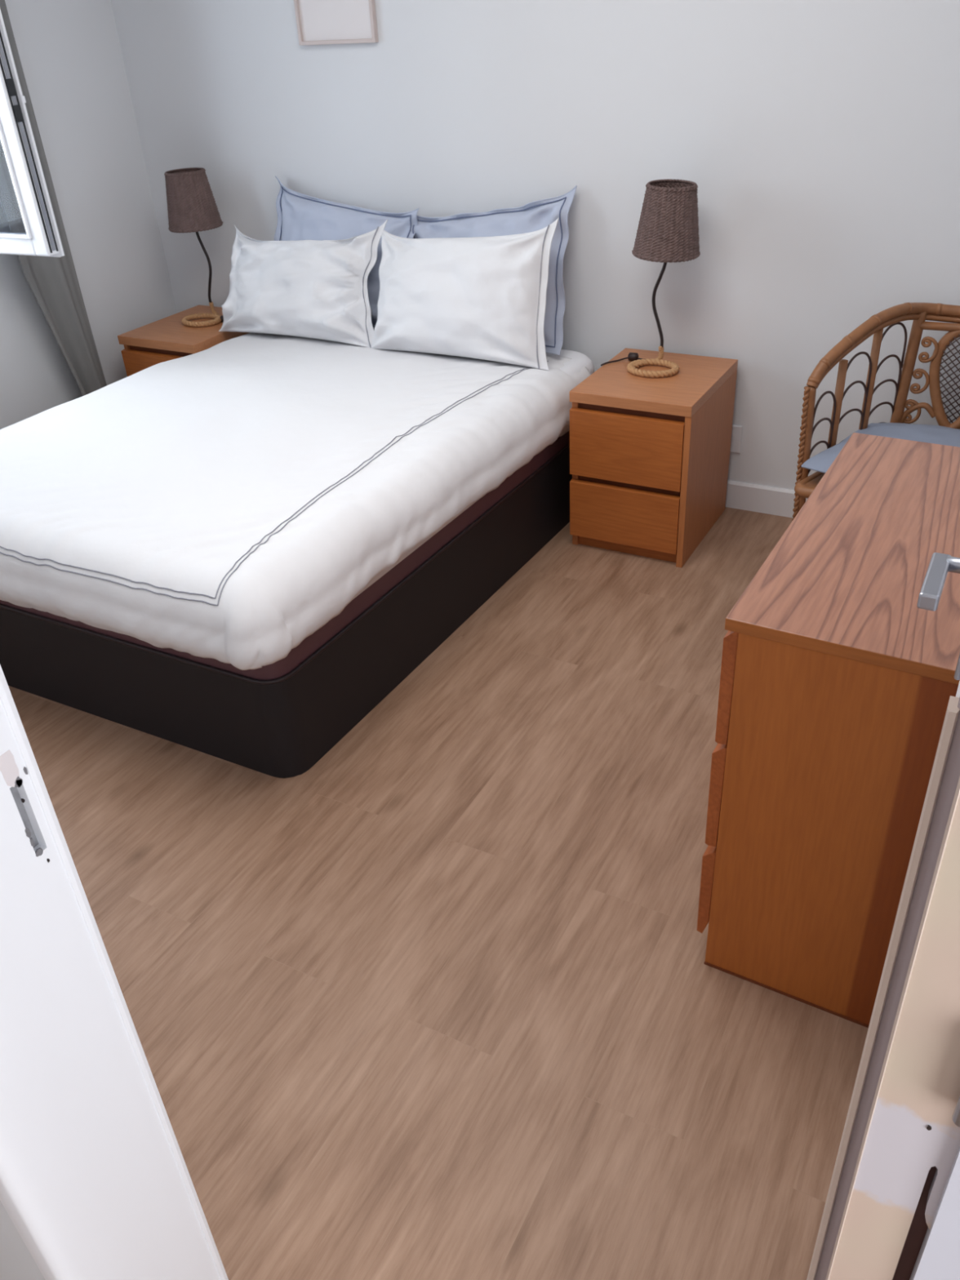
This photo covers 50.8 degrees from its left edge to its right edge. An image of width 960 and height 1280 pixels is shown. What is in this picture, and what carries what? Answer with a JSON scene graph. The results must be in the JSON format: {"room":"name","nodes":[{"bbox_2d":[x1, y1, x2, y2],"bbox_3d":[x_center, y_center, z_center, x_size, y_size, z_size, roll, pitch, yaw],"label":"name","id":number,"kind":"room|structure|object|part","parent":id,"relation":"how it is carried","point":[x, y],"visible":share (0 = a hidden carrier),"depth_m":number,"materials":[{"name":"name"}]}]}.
{"room":"bedroom","nodes":[
{"label":"bedroom","id":0,"kind":"room"},
{"bbox_2d":[0,1200,44,1279],"bbox_3d":[-1.230,-0.198,1.127,3.590,2.500,0.190,14,37,25],"label":"wall","id":1,"kind":"structure","parent":0,"point":[16,1261],"depth_m":1.16,"materials":[{"name":"white paint"}]},
{"bbox_2d":[0,664,228,1279],"bbox_3d":[-0.476,0.161,0.885,0.057,2.080,0.190,14,37,25],"label":"door","id":2,"kind":"structure","parent":1,"relation":"attached to","point":[96,1184],"depth_m":1.07,"materials":[{"name":"white paint"}]},
{"bbox_2d":[806,695,959,1279],"bbox_3d":[0.312,0.308,0.581,0.194,2.080,0.040,14,37,25],"label":"trim","id":3,"kind":"structure","parent":1,"relation":"attached to","point":[891,1210],"depth_m":0.59,"materials":[{"name":"beige paint"}]},
{"bbox_3d":[0.336,0.318,0.564,0.133,2.080,0.015,14,36,25],"label":"casing","id":4,"kind":"part","parent":3,"relation":"part of","materials":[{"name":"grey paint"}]},
{"bbox_2d":[916,552,959,697],"bbox_3d":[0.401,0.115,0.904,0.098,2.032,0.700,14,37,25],"label":"door handle","id":5,"kind":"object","parent":1,"relation":"in","point":[930,594],"depth_m":1.09,"materials":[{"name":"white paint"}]},
{"bbox_3d":[0.495,-0.064,1.101,0.020,0.019,0.103,14,36,25],"label":"handle","id":6,"kind":"part","parent":5,"relation":"part of","materials":[{"name":"silver metal"}]},
{"bbox_3d":[0.535,-0.081,1.116,0.040,0.017,0.017,14,36,25],"label":"handle","id":7,"kind":"part","parent":5,"relation":"part of","materials":[{"name":"silver metal"}]},
{"bbox_3d":[0.531,-0.049,1.079,0.007,0.200,0.040,14,36,25],"label":"handle plate","id":8,"kind":"part","parent":5,"relation":"part of","materials":[{"name":"silver metal"}]},
{"bbox_2d":[0,0,176,429],"bbox_3d":[-2.672,-0.905,2.366,0.300,2.500,4.900,14,37,25],"label":"wall","id":9,"kind":"structure","parent":0,"point":[70,54],"depth_m":3.93,"materials":[{"name":"white paint"}]},
{"bbox_2d":[0,8,64,257],"bbox_3d":[-1.930,-1.586,2.861,0.536,1.225,1.078,14,37,25],"label":"window","id":10,"kind":"structure","parent":9,"relation":"in","point":[42,237],"depth_m":3.29,"materials":[{"name":"white plastic"}]},
{"bbox_3d":[-2.011,-2.342,2.558,0.081,0.022,1.730,14,37,25],"label":"curtain rod","id":11,"kind":"object","parent":9,"relation":"attached to","visible":0},
{"bbox_2d":[0,0,106,395],"bbox_3d":[-1.625,-1.662,3.612,0.078,2.280,0.295,14,37,25],"label":"curtain","id":12,"kind":"object","parent":11,"relation":"hanging from","point":[53,282],"visible":0.56,"depth_m":3.83,"materials":[{"name":"grey fabric"}]},
{"bbox_2d":[8,506,868,1279],"bbox_3d":[-0.264,0.651,2.076,5.800,0.050,5.200,14,37,25],"label":"floor","id":13,"kind":"structure","parent":0,"point":[436,997],"depth_m":2.01,"materials":[{"name":"brown wood"}]},
{"bbox_2d":[117,305,250,376],"bbox_3d":[-1.138,-1.053,4.258,0.400,0.550,0.480,14,37,25],"label":"nightstand","id":14,"kind":"object","parent":13,"relation":"on","point":[166,339],"visible":0.27,"depth_m":4.01,"materials":[{"name":"brown wood"}]},
{"bbox_3d":[-1.299,-1.085,4.355,0.020,0.516,0.460,14,37,25],"label":"panel","id":15,"kind":"part","parent":14,"relation":"part of","materials":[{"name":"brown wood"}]},
{"bbox_3d":[-1.261,-1.029,4.038,0.378,0.224,0.020,14,37,25],"label":"drawer","id":16,"kind":"part","parent":14,"relation":"part of","materials":[{"name":"brown wood"}]},
{"bbox_3d":[-1.241,-1.035,4.053,0.360,0.281,0.006,14,37,25],"label":"rail","id":17,"kind":"part","parent":14,"relation":"part of","materials":[{"name":"brown wood"}]},
{"bbox_3d":[-1.151,-1.270,4.119,0.400,0.034,0.480,14,37,25],"label":"panel","id":18,"kind":"part","parent":14,"relation":"part of","materials":[{"name":"brown wood"}]},
{"bbox_2d":[164,167,223,327],"bbox_3d":[-1.123,-1.553,4.008,0.245,0.563,0.221,-26,39,-31],"label":"table lamp","id":19,"kind":"object","parent":14,"relation":"on","point":[192,206],"visible":0.98,"depth_m":3.88,"materials":[{"name":"fabric"}]},
{"bbox_3d":[-1.121,-1.708,3.924,0.212,0.206,0.212,14,36,25],"label":"lamp shade","id":20,"kind":"part","parent":19,"relation":"part of","materials":[{"name":"fabric"}]},
{"bbox_3d":[-1.095,-1.509,4.042,0.047,0.356,0.010,14,36,25],"label":"stem","id":21,"kind":"part","parent":19,"relation":"part of","materials":[{"name":"black metal"}]},
{"bbox_3d":[-0.969,-0.998,4.188,0.020,0.516,0.477,14,37,25],"label":"panel","id":22,"kind":"part","parent":14,"relation":"part of","materials":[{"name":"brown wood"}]},
{"bbox_2d":[0,431,572,777],"bbox_3d":[-0.610,-0.408,3.387,1.433,0.352,1.908,14,37,25],"label":"bed base","id":23,"kind":"object","parent":13,"relation":"on","point":[278,719],"visible":0.27,"depth_m":2.69,"materials":[{"name":"black fabric"}]},
{"bbox_2d":[353,349,594,599],"bbox_3d":[-0.625,-0.635,3.242,1.417,0.185,1.894,14,37,25],"label":"mattress","id":24,"kind":"object","parent":23,"relation":"on","point":[579,361],"visible":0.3,"depth_m":3.47,"materials":[{"name":"white fabric"}]},
{"bbox_2d":[0,332,591,670],"bbox_3d":[-0.707,-0.580,3.188,1.565,0.289,1.844,14,37,25],"label":"duvet","id":25,"kind":"object","parent":24,"relation":"on","point":[227,501],"visible":0.93,"depth_m":2.75,"materials":[{"name":"white fabric"}]},
{"bbox_2d":[218,219,387,347],"bbox_3d":[-0.683,-1.330,3.742,0.749,0.422,0.280,14,37,25],"label":"pillow","id":26,"kind":"object","parent":25,"relation":"on","point":[316,289],"visible":1,"depth_m":3.66,"materials":[{"name":"white fabric"}]},
{"bbox_2d":[274,175,419,330],"bbox_3d":[-0.521,-1.442,3.803,0.666,0.518,0.204,14,37,25],"label":"pillow","id":27,"kind":"object","parent":25,"relation":"on","point":[300,216],"visible":0.35,"depth_m":3.74,"materials":[{"name":"blue fabric"}]},
{"bbox_2d":[370,217,559,369],"bbox_3d":[-0.067,-1.199,3.453,0.716,0.455,0.262,14,37,25],"label":"pillow","id":28,"kind":"object","parent":25,"relation":"on","point":[484,298],"visible":1,"depth_m":3.37,"materials":[{"name":"white fabric"}]},
{"bbox_2d":[410,185,577,355],"bbox_3d":[0.012,-1.306,3.546,0.671,0.513,0.220,14,37,25],"label":"pillow","id":29,"kind":"object","parent":25,"relation":"on","point":[535,215],"visible":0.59,"depth_m":3.46,"materials":[{"name":"blue fabric"}]},
{"bbox_2d":[568,347,737,567],"bbox_3d":[0.585,-0.629,3.434,0.400,0.550,0.480,14,37,25],"label":"nightstand","id":30,"kind":"object","parent":13,"relation":"on","point":[649,457],"visible":0.97,"depth_m":3.26,"materials":[{"name":"brown wood"}]},
{"bbox_3d":[0.424,-0.662,3.531,0.020,0.516,0.460,14,37,25],"label":"panel","id":31,"kind":"part","parent":30,"relation":"part of","materials":[{"name":"brown wood"}]},
{"bbox_3d":[0.474,-0.408,3.341,0.378,0.200,0.020,14,37,25],"label":"drawer","id":32,"kind":"part","parent":30,"relation":"part of","materials":[{"name":"brown wood"}]},
{"bbox_3d":[0.462,-0.606,3.214,0.378,0.224,0.020,14,37,25],"label":"drawer","id":33,"kind":"part","parent":30,"relation":"part of","materials":[{"name":"brown wood"}]},
{"bbox_3d":[0.482,-0.611,3.229,0.360,0.281,0.006,14,37,25],"label":"rail","id":34,"kind":"part","parent":30,"relation":"part of","materials":[{"name":"brown wood"}]},
{"bbox_2d":[600,178,700,377],"bbox_3d":[0.562,-1.151,3.217,0.247,0.562,0.256,-26,39,-30],"label":"table lamp","id":35,"kind":"object","parent":30,"relation":"on","point":[668,230],"visible":1,"depth_m":3.08,"materials":[{"name":"wicker"}]},
{"bbox_3d":[0.497,-0.937,3.399,0.186,0.012,0.057,-1,33,5],"label":"power cord","id":36,"kind":"part","parent":35,"relation":"part of","materials":[{"name":"black plastic"}]},
{"bbox_2d":[627,352,638,360],"bbox_3d":[0.516,-0.954,3.410,0.032,0.028,0.027,14,36,25],"label":"switch","id":37,"kind":"object","parent":35,"relation":"attached to","point":[632,356],"depth_m":3.40,"materials":[{"name":"black plastic"}]},
{"bbox_3d":[0.576,-1.104,3.253,0.047,0.356,0.010,14,36,25],"label":"stem","id":38,"kind":"part","parent":35,"relation":"part of","materials":[{"name":"black metal"}]},
{"bbox_3d":[0.579,-1.296,3.120,0.212,0.211,0.212,14,36,25],"label":"lamp shade","id":39,"kind":"part","parent":35,"relation":"part of","materials":[{"name":"wicker"}]},
{"bbox_3d":[0.572,-0.846,3.295,0.400,0.034,0.480,14,37,25],"label":"panel","id":40,"kind":"part","parent":30,"relation":"part of","materials":[{"name":"brown wood"}]},
{"bbox_3d":[0.754,-0.574,3.364,0.020,0.516,0.477,14,37,25],"label":"panel","id":41,"kind":"part","parent":30,"relation":"part of","materials":[{"name":"brown wood"}]},
{"bbox_2d":[697,432,959,1027],"bbox_3d":[0.818,0.149,1.975,0.487,0.792,0.840,15,37,26],"label":"dresser","id":42,"kind":"object","parent":13,"relation":"on","point":[836,688],"visible":0.93,"depth_m":1.68,"materials":[{"name":"brown wood"}]},
{"bbox_3d":[0.630,0.273,2.193,0.024,0.218,0.829,15,37,26],"label":"drawer","id":43,"kind":"part","parent":42,"relation":"part of","materials":[{"name":"orange wood"}]},
{"bbox_3d":[0.618,0.074,2.066,0.024,0.229,0.829,15,37,26],"label":"drawer","id":44,"kind":"part","parent":42,"relation":"part of","materials":[{"name":"orange wood"}]},
{"bbox_3d":[0.606,-0.123,1.939,0.023,0.227,0.829,15,37,26],"label":"drawer","id":45,"kind":"part","parent":42,"relation":"part of","materials":[{"name":"orange wood"}]},
{"bbox_3d":[0.626,0.360,1.684,0.462,0.770,0.020,15,37,26],"label":"panel","id":46,"kind":"part","parent":42,"relation":"part of","materials":[{"name":"orange wood"}]},
{"bbox_3d":[0.800,-0.174,1.766,0.484,0.022,0.840,15,37,26],"label":"panel","id":47,"kind":"part","parent":42,"relation":"part of","materials":[{"name":"brown wood"}]},
{"bbox_2d":[791,302,959,520],"bbox_3d":[1.329,-0.509,2.934,0.749,0.812,0.535,14,37,25],"label":"rattan armchair","id":48,"kind":"object","parent":13,"relation":"on","point":[805,484],"visible":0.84,"depth_m":2.96,"materials":[{"name":"wicker"}]},
{"bbox_3d":[0.954,-0.439,3.011,0.054,0.649,0.033,14,36,25],"label":"post","id":49,"kind":"part","parent":48,"relation":"part of","materials":[{"name":"wicker"}]},
{"bbox_3d":[1.325,-0.475,2.944,0.702,0.034,0.512,14,36,25],"label":"seat frame","id":50,"kind":"part","parent":48,"relation":"part of","materials":[{"name":"wicker"}]},
{"bbox_3d":[1.325,-0.476,2.943,0.670,0.025,0.480,14,36,25],"label":"seat","id":51,"kind":"part","parent":48,"relation":"part of","materials":[{"name":"wicker"}]},
{"bbox_2d":[801,422,959,473],"bbox_3d":[1.305,-0.515,2.882,0.679,0.087,0.430,14,37,25],"label":"seat cushion","id":52,"kind":"object","parent":48,"relation":"on","point":[822,461],"visible":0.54,"depth_m":2.94,"materials":[{"name":"blue fabric"}]},
{"bbox_3d":[1.336,-0.802,2.799,0.741,0.174,0.432,14,36,25],"label":"rail","id":53,"kind":"part","parent":48,"relation":"part of","materials":[{"name":"wicker"}]},
{"bbox_3d":[1.339,-0.792,2.811,0.719,0.145,0.410,14,36,25],"label":"rail","id":54,"kind":"part","parent":48,"relation":"part of","materials":[{"name":"wicker"}]},
{"bbox_3d":[1.286,-0.630,3.160,0.086,0.777,0.033,-16,35,-19],"label":"post","id":55,"kind":"part","parent":48,"relation":"part of","materials":[{"name":"wicker"}]},
{"bbox_3d":[1.417,-0.897,2.920,0.291,0.024,0.031,14,36,25],"label":"rail","id":56,"kind":"part","parent":48,"relation":"part of","materials":[{"name":"wicker"}]},
{"bbox_3d":[1.422,-0.768,2.997,0.183,0.320,0.053,14,36,25],"label":"medallion frame","id":57,"kind":"part","parent":48,"relation":"part of","materials":[{"name":"wicker"}]},
{"bbox_2d":[111,0,959,489],"bbox_3d":[0.164,-1.754,3.419,4.040,2.500,0.150,14,37,25],"label":"wall","id":58,"kind":"structure","parent":0,"point":[819,140],"depth_m":3.29,"materials":[{"name":"white paint"}]},
{"bbox_2d":[293,0,378,45],"bbox_3d":[-0.503,-2.254,3.390,0.320,0.444,0.022,14,37,25],"label":"picture frame","id":59,"kind":"object","parent":58,"relation":"attached to","point":[318,22],"visible":1,"depth_m":3.47,"materials":[{"name":"grey wood"}]},
{"bbox_2d":[729,424,742,453],"bbox_3d":[0.879,-0.709,3.558,0.080,0.100,0.012,14,37,25],"label":"wall socket","id":60,"kind":"object","parent":58,"relation":"attached to","point":[736,433],"visible":0.44,"depth_m":3.54,"materials":[{"name":"white plastic"}]},
{"bbox_2d":[730,434,735,444],"bbox_3d":[0.877,-0.707,3.554,0.040,0.040,0.002,14,36,25],"label":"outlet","id":61,"kind":"object","parent":60,"relation":"attached to","point":[733,436],"depth_m":3.55,"materials":[{"name":"white plastic"}]},
{"bbox_2d":[724,480,808,518],"bbox_3d":[0.253,-0.689,3.975,3.590,0.100,0.014,14,37,25],"label":"baseboard","id":62,"kind":"structure","parent":58,"relation":"attached to","point":[767,500],"depth_m":3.61,"materials":[{"name":"white paint"}]}
]}

